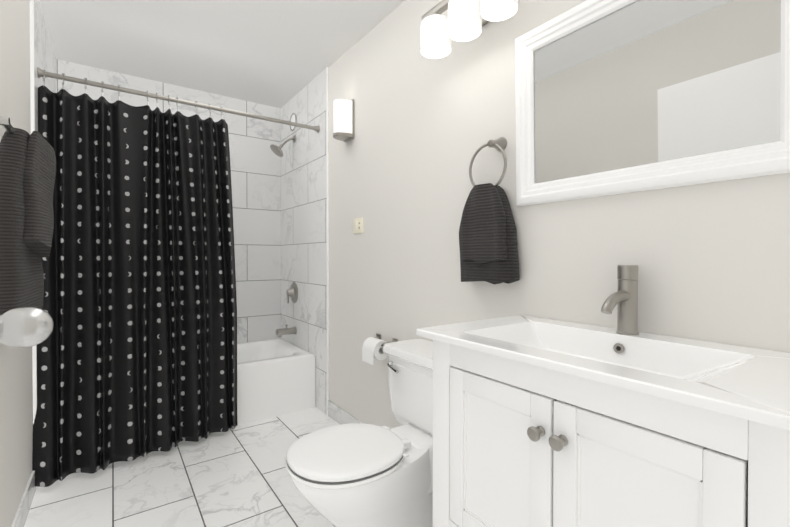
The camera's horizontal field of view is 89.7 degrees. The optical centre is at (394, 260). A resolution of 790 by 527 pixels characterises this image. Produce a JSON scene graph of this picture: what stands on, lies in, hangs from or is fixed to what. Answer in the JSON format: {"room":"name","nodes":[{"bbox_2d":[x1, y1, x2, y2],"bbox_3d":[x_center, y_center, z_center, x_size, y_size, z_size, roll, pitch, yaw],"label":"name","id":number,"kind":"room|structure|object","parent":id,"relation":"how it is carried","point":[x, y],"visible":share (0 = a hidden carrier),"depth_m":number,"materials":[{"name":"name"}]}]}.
{"room":"bathroom","nodes":[
{"label":"bathroom","id":0,"kind":"room"},
{"bbox_2d":[0,0,55,526],"bbox_3d":[-1.281,-0.116,1.189,0.115,2.420,3.720,0,1,-35],"label":"wall","id":1,"kind":"structure","parent":0,"point":[26,49],"depth_m":1.63,"materials":[{"name":"paint"}]},
{"bbox_2d":[0,116,55,314],"bbox_3d":[-1.233,-0.118,1.321,0.146,0.579,0.604,0,1,-35],"label":"towel","id":2,"kind":"object","parent":1,"relation":"attached to","point":[27,169],"visible":1,"depth_m":1.19,"materials":[{"name":"fabric"}]},
{"bbox_2d":[32,67,319,486],"bbox_3d":[-1.119,0.038,2.353,1.530,2.021,0.253,0,1,-35],"label":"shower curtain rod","id":3,"kind":"object","parent":1,"relation":"attached to","point":[136,352],"visible":0.98,"depth_m":2.17,"materials":[{"name":"black fabric"}]},
{"bbox_2d":[32,85,236,486],"bbox_3d":[-1.348,0.086,2.184,0.960,1.927,0.241,0,1,-35],"label":"shower curtain","id":4,"kind":"object","parent":3,"relation":"hanging from","point":[138,358],"depth_m":2.17,"materials":[{"name":"fabric"}]},
{"bbox_2d":[56,59,280,342],"bbox_3d":[-1.663,-0.133,3.130,1.540,2.420,0.112,0,1,-35],"label":"wall","id":5,"kind":"structure","parent":0,"point":[255,162],"depth_m":3.36,"materials":[{"name":"tile"}]},
{"bbox_2d":[24,407,339,526],"bbox_3d":[-0.619,1.139,1.671,1.740,0.100,3.720,0,1,-35],"label":"floor","id":6,"kind":"structure","parent":0,"point":[238,476],"depth_m":1.90,"materials":[{"name":"tile"}]},
{"bbox_2d":[237,338,315,425],"bbox_3d":[-1.414,0.885,2.788,1.514,0.390,0.747,0,1,-35],"label":"bathtub","id":7,"kind":"object","parent":6,"relation":"on","point":[276,377],"visible":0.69,"depth_m":2.79,"materials":[{"name":"white ceramic"}]},
{"bbox_2d":[285,339,432,526],"bbox_3d":[-0.035,0.736,1.512,0.760,0.710,0.528,0,1,-35],"label":"toilet","id":8,"kind":"object","parent":6,"relation":"on","point":[356,475],"visible":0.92,"depth_m":1.40,"materials":[{"name":"white ceramic"}]},
{"bbox_2d":[416,265,789,526],"bbox_3d":[0.502,0.554,0.988,0.492,1.082,0.832,0,1,-35],"label":"vanity cabinet","id":9,"kind":"object","parent":6,"relation":"on","point":[541,422],"visible":1,"depth_m":0.84,"materials":[{"name":"white paint"}]},
{"bbox_2d":[416,315,789,430],"bbox_3d":[0.502,0.248,0.985,0.492,0.089,0.832,0,1,-35],"label":"vanity sink","id":10,"kind":"object","parent":9,"relation":"in","point":[643,381],"depth_m":0.86,"materials":[{"name":"white ceramic"}]},
{"bbox_2d":[601,265,638,334],"bbox_3d":[0.611,0.107,1.081,0.164,0.190,0.056,0,1,-35],"label":"faucet","id":11,"kind":"object","parent":9,"relation":"on","point":[625,298],"depth_m":1.09,"materials":[{"name":"silver metal"}]},
{"bbox_2d":[39,0,404,107],"bbox_3d":[-0.619,-1.381,1.649,1.740,0.100,3.720,0,1,-35],"label":"ceiling","id":12,"kind":"structure","parent":0,"point":[278,53],"depth_m":2.39,"materials":[{"name":"paint"}]},
{"bbox_2d":[280,0,789,427],"bbox_3d":[0.044,-0.125,2.130,0.115,2.420,3.720,0,1,-35],"label":"wall","id":13,"kind":"structure","parent":0,"point":[711,260],"depth_m":1.77,"materials":[{"name":"paint"}]},
{"bbox_2d":[270,135,295,156],"bbox_3d":[-0.898,-0.927,3.184,0.198,0.193,0.122,0,1,-35],"label":"shower head","id":14,"kind":"object","parent":13,"relation":"attached to","point":[276,150],"visible":1,"depth_m":3.16},
{"bbox_2d":[276,325,296,336],"bbox_3d":[-0.881,0.561,3.209,0.156,0.092,0.066,0,1,-35],"label":"tub spout","id":15,"kind":"object","parent":13,"relation":"attached to","point":[284,331],"visible":1,"depth_m":3.19,"materials":[{"name":"silver metal"}]},
{"bbox_2d":[286,282,297,303],"bbox_3d":[-0.856,0.261,3.248,0.067,0.171,0.170,0,1,-35],"label":"shower valve","id":16,"kind":"object","parent":13,"relation":"attached to","point":[292,292],"visible":1,"depth_m":3.23,"materials":[{"name":"silver metal"}]},
{"bbox_2d":[290,113,295,130],"bbox_3d":[-0.838,-1.140,3.261,0.009,0.141,0.141,0,1,-35],"label":"ring","id":17,"kind":"object","parent":13,"relation":"attached to","point":[293,119],"visible":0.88,"depth_m":3.26,"materials":[{"name":"silver metal"}]},
{"bbox_2d":[333,99,353,141],"bbox_3d":[-0.332,-0.881,2.479,0.116,0.240,0.116,0,1,-35],"label":"wall sconce","id":18,"kind":"object","parent":13,"relation":"attached to","point":[344,120],"visible":1,"depth_m":2.44,"materials":[{"name":"white glass"}]},
{"bbox_2d":[353,218,362,233],"bbox_3d":[-0.227,-0.214,2.427,0.012,0.092,0.118,0,1,-35],"label":"electrical outlet","id":19,"kind":"object","parent":13,"relation":"attached to","point":[357,225],"visible":1,"depth_m":2.42,"materials":[{"name":"beige plastic"}]},
{"bbox_2d":[362,334,397,364],"bbox_3d":[-0.094,0.478,2.147,0.126,0.128,0.204,0,1,-35],"label":"toilet paper holder","id":20,"kind":"object","parent":13,"relation":"attached to","point":[372,347],"visible":0.71,"depth_m":2.10,"materials":[{"name":"white paper"}]},
{"bbox_2d":[420,0,517,58],"bbox_3d":[0.299,-0.945,1.494,0.227,0.208,0.470,0,1,-35],"label":"vanity light","id":21,"kind":"object","parent":13,"relation":"attached to","point":[465,20],"visible":1,"depth_m":1.50,"materials":[{"name":"white glass"}]},
{"bbox_2d":[459,137,519,283],"bbox_3d":[0.352,-0.195,1.539,0.102,0.564,0.280,0,1,-35],"label":"towel ring","id":22,"kind":"object","parent":13,"relation":"attached to","point":[488,245],"visible":0.98,"depth_m":1.49,"materials":[{"name":"grey fabric"}]},
{"bbox_2d":[459,183,519,283],"bbox_3d":[0.348,-0.102,1.538,0.093,0.379,0.280,0,1,-35],"label":"hand towel","id":23,"kind":"object","parent":22,"relation":"hanging from","point":[488,245],"depth_m":1.48,"materials":[{"name":"grey fabric"}]},
{"bbox_2d":[515,0,789,205],"bbox_3d":[0.669,-0.502,1.139,0.039,0.608,0.779,0,1,-35],"label":"mirror","id":24,"kind":"object","parent":13,"relation":"attached to","point":[613,97],"visible":0.98,"depth_m":1.10,"materials":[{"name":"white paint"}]},
{"bbox_3d":[0.430,-0.108,0.184,1.540,2.420,0.100,0,1,-35],"label":"wall","id":25,"kind":"structure","parent":0,"visible":0},
{"bbox_2d":[0,307,53,347],"bbox_3d":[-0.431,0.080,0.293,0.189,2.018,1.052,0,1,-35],"label":"door knob","id":26,"kind":"object","parent":25,"relation":"in","point":[21,327],"depth_m":0.68,"materials":[{"name":"white paint"}]}
]}

